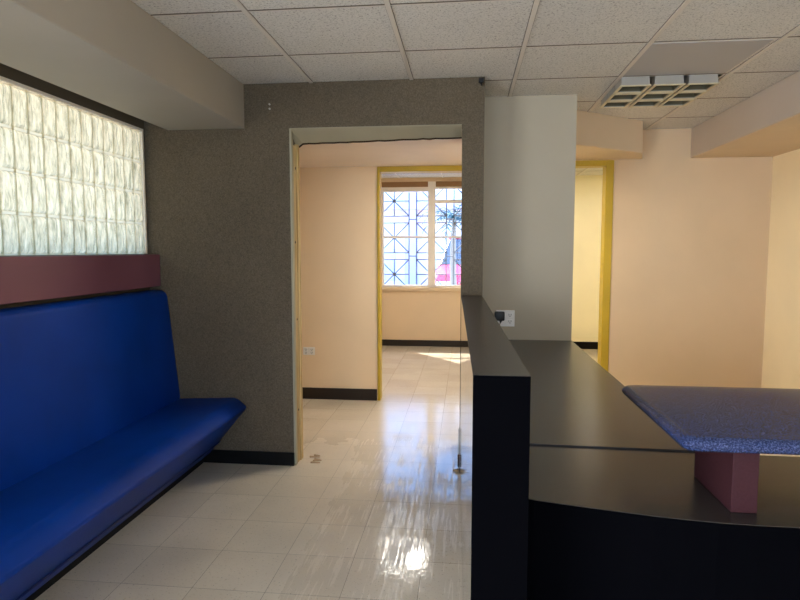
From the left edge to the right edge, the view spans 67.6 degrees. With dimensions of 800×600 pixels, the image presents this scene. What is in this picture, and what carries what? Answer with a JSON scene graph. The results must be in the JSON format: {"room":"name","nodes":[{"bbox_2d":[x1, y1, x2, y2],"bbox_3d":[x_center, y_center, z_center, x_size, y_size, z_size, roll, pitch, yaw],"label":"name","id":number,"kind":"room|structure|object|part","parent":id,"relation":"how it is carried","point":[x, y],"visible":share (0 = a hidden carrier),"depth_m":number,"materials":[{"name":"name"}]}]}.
{"room":"reception waiting area","nodes":[
{"label":"reception waiting area","id":0,"kind":"room"},
{"bbox_2d":[0,63,149,308],"bbox_3d":[-1.780,-0.062,3.256,0.150,2.580,11.470,1,5,6],"label":"wall","id":1,"kind":"structure","parent":0,"point":[8,72],"depth_m":3.10,"materials":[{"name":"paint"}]},
{"bbox_2d":[0,76,147,255],"bbox_3d":[-1.827,-0.580,2.486,0.094,0.790,2.720,1,5,6],"label":"window","id":2,"kind":"structure","parent":1,"relation":"in","point":[72,175],"depth_m":3.08,"materials":[{"name":"beige glass"}]},
{"bbox_2d":[0,254,160,304],"bbox_3d":[-1.756,-0.072,2.428,0.078,0.204,2.937,1,5,6],"label":"wall ledge","id":3,"kind":"object","parent":1,"relation":"attached to","point":[22,278],"visible":1,"depth_m":3.00,"materials":[{"name":"red laminate"}]},
{"bbox_2d":[0,0,243,129],"bbox_3d":[-1.571,-0.951,0.644,0.510,0.272,6.290,1,5,6],"label":"soffit","id":4,"kind":"structure","parent":0,"point":[114,54],"depth_m":2.57,"materials":[{"name":"beige paint"}]},
{"bbox_2d":[144,77,484,452],"bbox_3d":[-0.555,-0.137,3.853,2.153,2.430,0.155,1,5,6],"label":"wall","id":5,"kind":"structure","parent":0,"point":[219,217],"depth_m":3.81,"materials":[{"name":"grey paint"}]},
{"bbox_2d":[203,449,294,465],"bbox_3d":[-1.160,1.031,3.933,0.954,0.088,0.014,1,5,6],"label":"baseboard","id":6,"kind":"structure","parent":5,"relation":"attached to","point":[215,456],"depth_m":3.90,"materials":[{"name":"black rubber"}]},
{"bbox_2d":[289,124,461,464],"bbox_3d":[-0.149,0.003,3.827,1.068,2.155,0.166,1,5,6],"label":"trim","id":7,"kind":"structure","parent":5,"relation":"attached to","point":[321,135],"depth_m":3.80,"materials":[{"name":"beige paint"}]},
{"bbox_2d":[479,78,483,85],"bbox_3d":[0.483,-1.294,3.546,0.030,0.048,0.034,1,5,6],"label":"clip","id":8,"kind":"object","parent":5,"relation":"attached to","point":[481,80],"visible":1,"depth_m":3.54,"materials":[{"name":"black plastic"}]},
{"bbox_2d":[299,139,461,167],"bbox_3d":[-0.267,-1.280,4.607,2.540,0.278,1.560,1,5,6],"label":"ceiling","id":9,"kind":"structure","parent":0,"point":[436,152],"depth_m":4.67,"materials":[{"name":"paint"}]},
{"bbox_2d":[35,346,799,599],"bbox_3d":[0.586,1.206,3.100,4.910,0.120,11.470,1,5,6],"label":"floor","id":10,"kind":"structure","parent":0,"point":[378,517],"depth_m":3.12,"materials":[{"name":"tile"}]},
{"bbox_2d":[0,290,245,599],"bbox_3d":[-1.473,0.626,2.454,0.638,1.142,2.934,1,5,6],"label":"upholstered bench","id":11,"kind":"object","parent":10,"relation":"on","point":[96,428],"visible":1,"depth_m":2.79,"materials":[{"name":"blue leather"}]},
{"bbox_3d":[-1.697,0.425,2.461,0.187,0.742,2.934,1,5,6],"label":"backrest","id":12,"kind":"part","parent":11,"relation":"part of","materials":[{"name":"blue leather"}]},
{"bbox_3d":[-1.465,0.943,2.479,0.623,0.383,2.934,1,5,6],"label":"seat","id":13,"kind":"part","parent":11,"relation":"part of","materials":[{"name":"blue leather"}]},
{"bbox_2d":[509,340,694,452],"bbox_3d":[0.748,0.759,3.041,0.619,0.780,2.272,1,5,6],"label":"countertop","id":14,"kind":"structure","parent":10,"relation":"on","point":[575,402],"depth_m":2.37,"materials":[{"name":"grey laminate"}]},
{"bbox_2d":[527,385,799,599],"bbox_3d":[1.243,0.780,1.597,1.863,0.978,0.563,1,5,6],"label":"reception desk","id":15,"kind":"object","parent":10,"relation":"on","point":[720,520],"visible":0.92,"depth_m":1.47,"materials":[{"name":"grey laminate"}]},
{"bbox_3d":[1.207,0.909,1.431,1.801,0.750,0.143,0,5,5],"label":"panel","id":16,"kind":"part","parent":15,"relation":"part of","materials":[{"name":"black laminate"}]},
{"bbox_2d":[529,446,799,527],"bbox_3d":[1.218,0.508,1.573,1.813,0.025,0.514,1,5,6],"label":"countertop","id":17,"kind":"structure","parent":15,"relation":"on","point":[664,484],"depth_m":1.59,"materials":[{"name":"grey laminate"}]},
{"bbox_2d":[622,385,799,454],"bbox_3d":[1.419,0.312,1.539,1.510,0.035,0.563,1,5,6],"label":"countertop","id":18,"kind":"structure","parent":15,"relation":"on","point":[700,419],"depth_m":1.53,"materials":[{"name":"blue stone"}]},
{"bbox_3d":[0.832,0.415,1.531,0.060,0.168,0.233,1,5,6],"label":"support post","id":19,"kind":"part","parent":15,"relation":"part of","materials":[{"name":"red laminate"}]},
{"bbox_2d":[382,177,461,340],"bbox_3d":[0.298,-0.541,8.675,2.790,2.430,0.100,1,5,6],"label":"wall","id":20,"kind":"structure","parent":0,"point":[406,315],"depth_m":8.68,"materials":[{"name":"beige paint"}]},
{"bbox_2d":[382,339,459,346],"bbox_3d":[0.302,0.630,8.715,2.770,0.090,0.014,1,5,6],"label":"baseboard","id":21,"kind":"structure","parent":20,"relation":"attached to","point":[438,343],"depth_m":8.71,"materials":[{"name":"black rubber"}]},
{"bbox_2d":[382,181,461,290],"bbox_3d":[0.408,-0.916,8.614,1.425,1.563,0.135,1,5,6],"label":"window","id":22,"kind":"structure","parent":20,"relation":"attached to","point":[430,187],"depth_m":8.59,"materials":[{"name":"beige"}]},
{"bbox_3d":[0.408,-0.162,8.677,1.425,0.050,0.135,1,5,6],"label":"sill","id":23,"kind":"part","parent":22,"relation":"part of","materials":[{"name":"beige paint"}]},
{"bbox_2d":[384,189,461,284],"bbox_3d":[0.415,-0.942,8.671,1.397,1.519,0.017,1,5,6],"label":"window grille","id":24,"kind":"object","parent":22,"relation":"attached to","point":[394,201],"visible":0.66,"depth_m":8.68,"materials":[{"name":"metal"}]},
{"bbox_2d":[131,0,799,177],"bbox_3d":[0.586,-1.298,2.891,4.910,0.056,11.470,1,5,6],"label":"ceiling","id":25,"kind":"structure","parent":0,"point":[583,48],"depth_m":2.95,"materials":[{"name":"tile"}]},
{"bbox_2d":[599,74,722,108],"bbox_3d":[1.639,-1.377,3.812,0.590,0.162,0.590,1,5,6],"label":"ceiling light","id":26,"kind":"object","parent":25,"relation":"attached to","point":[677,90],"visible":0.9,"depth_m":3.70,"materials":[{"name":"grey metal"}]},
{"bbox_2d":[624,39,773,75],"bbox_3d":[1.575,-1.303,3.228,0.573,0.006,0.560,1,5,6],"label":"ceiling panel","id":27,"kind":"object","parent":25,"relation":"attached to","point":[700,57],"visible":1,"depth_m":3.19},
{"bbox_2d":[459,295,530,599],"bbox_3d":[0.332,0.629,2.544,0.130,1.122,2.367,0,5,5],"label":"wall","id":28,"kind":"structure","parent":0,"point":[495,384],"depth_m":1.35,"materials":[{"name":"black laminate"}]},
{"bbox_2d":[453,428,458,472],"bbox_3d":[0.357,0.949,3.782,0.044,0.283,0.067,1,5,6],"label":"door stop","id":29,"kind":"structure","parent":28,"relation":"attached to","point":[455,470],"depth_m":3.78,"materials":[{"name":"silver metal"}]},
{"bbox_3d":[0.226,0.727,1.372,0.127,1.122,0.002,1,5,6],"label":"panel","id":30,"kind":"part","parent":28,"relation":"part of","materials":[{"name":"black laminate"}]},
{"bbox_2d":[482,94,576,340],"bbox_3d":[0.792,-0.151,4.016,0.755,2.430,0.465,1,5,6],"label":"wall partition","id":31,"kind":"structure","parent":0,"point":[530,141],"depth_m":4.06,"materials":[{"name":"grey paint"}]},
{"bbox_2d":[496,310,514,326],"bbox_3d":[0.730,0.127,4.135,0.126,0.113,0.009,1,5,6],"label":"wall outlet","id":32,"kind":"object","parent":31,"relation":"attached to","point":[509,320],"visible":0.63,"depth_m":4.13,"materials":[{"name":"white plastic"}]},
{"bbox_2d":[494,311,504,323],"bbox_3d":[0.660,0.177,4.115,0.120,0.196,0.054,1,5,6],"label":"power adapter","id":33,"kind":"object","parent":32,"relation":"attached to","point":[499,315],"visible":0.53,"depth_m":4.09,"materials":[{"name":"black plastic"}]},
{"bbox_2d":[507,319,512,323],"bbox_3d":[0.761,0.150,4.132,0.038,0.032,0.003,1,5,6],"label":"socket","id":34,"kind":"object","parent":32,"relation":"attached to","point":[509,321],"depth_m":4.13,"materials":[{"name":"white plastic"}]},
{"bbox_2d":[299,128,772,399],"bbox_3d":[0.853,-0.268,5.414,4.610,2.430,0.123,1,5,6],"label":"wall","id":35,"kind":"structure","parent":0,"point":[689,257],"depth_m":5.21,"materials":[{"name":"beige paint"}]},
{"bbox_2d":[303,347,314,354],"bbox_3d":[-0.854,0.479,5.602,0.112,0.074,0.009,1,5,6],"label":"wall outlet","id":36,"kind":"object","parent":35,"relation":"attached to","point":[306,350],"visible":1,"depth_m":5.60,"materials":[{"name":"white plastic"}]},
{"bbox_2d":[302,387,376,400],"bbox_3d":[-0.819,0.879,5.629,1.219,0.108,0.014,1,5,6],"label":"baseboard","id":37,"kind":"structure","parent":35,"relation":"attached to","point":[308,392],"depth_m":5.59,"materials":[{"name":"black rubber"}]},
{"bbox_2d":[377,165,461,400],"bbox_3d":[0.309,-0.133,5.485,1.026,2.150,0.135,1,5,6],"label":"door frame","id":38,"kind":"structure","parent":35,"relation":"in","point":[451,168],"depth_m":5.45,"materials":[{"name":"yellow paint"}]},
{"bbox_2d":[575,160,613,370],"bbox_3d":[1.438,-0.135,5.360,0.847,2.175,0.135,1,5,6],"label":"door frame","id":39,"kind":"structure","parent":35,"relation":"in","point":[607,165],"depth_m":5.25,"materials":[{"name":"yellow paint"}]},
{"bbox_2d":[576,110,642,159],"bbox_3d":[1.531,-1.299,4.674,1.000,0.251,1.030,1,5,6],"label":"soffit","id":40,"kind":"structure","parent":35,"relation":"in","point":[598,136],"depth_m":4.64,"materials":[{"name":"beige paint"}]},
{"bbox_2d":[571,175,602,341],"bbox_3d":[2.649,-0.519,8.417,1.700,2.430,0.100,1,5,6],"label":"wall","id":41,"kind":"structure","parent":0,"point":[588,188],"depth_m":8.36,"materials":[{"name":"paint"}]},
{"bbox_2d":[574,342,597,348],"bbox_3d":[2.633,0.644,8.458,1.680,0.105,0.014,1,5,6],"label":"baseboard","id":42,"kind":"structure","parent":41,"relation":"attached to","point":[583,345],"depth_m":8.45,"materials":[{"name":"black rubber"}]},
{"bbox_2d":[690,71,799,157],"bbox_3d":[2.369,-0.999,1.078,0.665,0.248,8.020,1,5,6],"label":"soffit","id":43,"kind":"structure","parent":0,"point":[766,123],"depth_m":4.16,"materials":[{"name":"beige paint"}]},
{"bbox_2d":[761,149,799,388],"bbox_3d":[2.951,-0.018,2.736,0.150,2.580,11.470,1,5,6],"label":"wall","id":44,"kind":"structure","parent":0,"point":[781,345],"depth_m":4.83,"materials":[{"name":"beige paint"}]},
{"label":"outside","id":45,"kind":"structure","parent":0,"visible":0},
{"bbox_3d":[2.190,-0.065,19.944,80.000,0.100,80.000,1,5,6],"label":"ground","id":46,"kind":"structure","parent":45,"visible":0},
{"bbox_2d":[384,189,461,284],"bbox_3d":[0.531,-2.599,22.944,20.200,4.450,6.000,1,5,6],"label":"building","id":47,"kind":"structure","parent":46,"relation":"on","point":[450,192],"depth_m":20.39,"materials":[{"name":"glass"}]},
{"bbox_2d":[418,204,460,284],"bbox_3d":[1.022,-0.544,10.744,1.392,2.396,1.416,2,5,25],"label":"palm plant","id":48,"kind":"object","parent":46,"relation":"on","point":[449,213],"visible":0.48,"depth_m":10.69,"materials":[{"name":"teal plant"}]},
{"bbox_2d":[435,238,460,284],"bbox_3d":[2.014,-0.640,14.997,2.236,1.872,5.213,1,5,6],"label":"car","id":49,"kind":"object","parent":46,"relation":"on","point":[442,269],"visible":0.15,"depth_m":13.46,"materials":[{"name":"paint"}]},
{"bbox_3d":[2.062,-1.252,15.374,1.951,0.611,3.404,1,5,6],"label":"cabin glass","id":50,"kind":"part","parent":49,"relation":"part of","materials":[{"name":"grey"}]}
]}

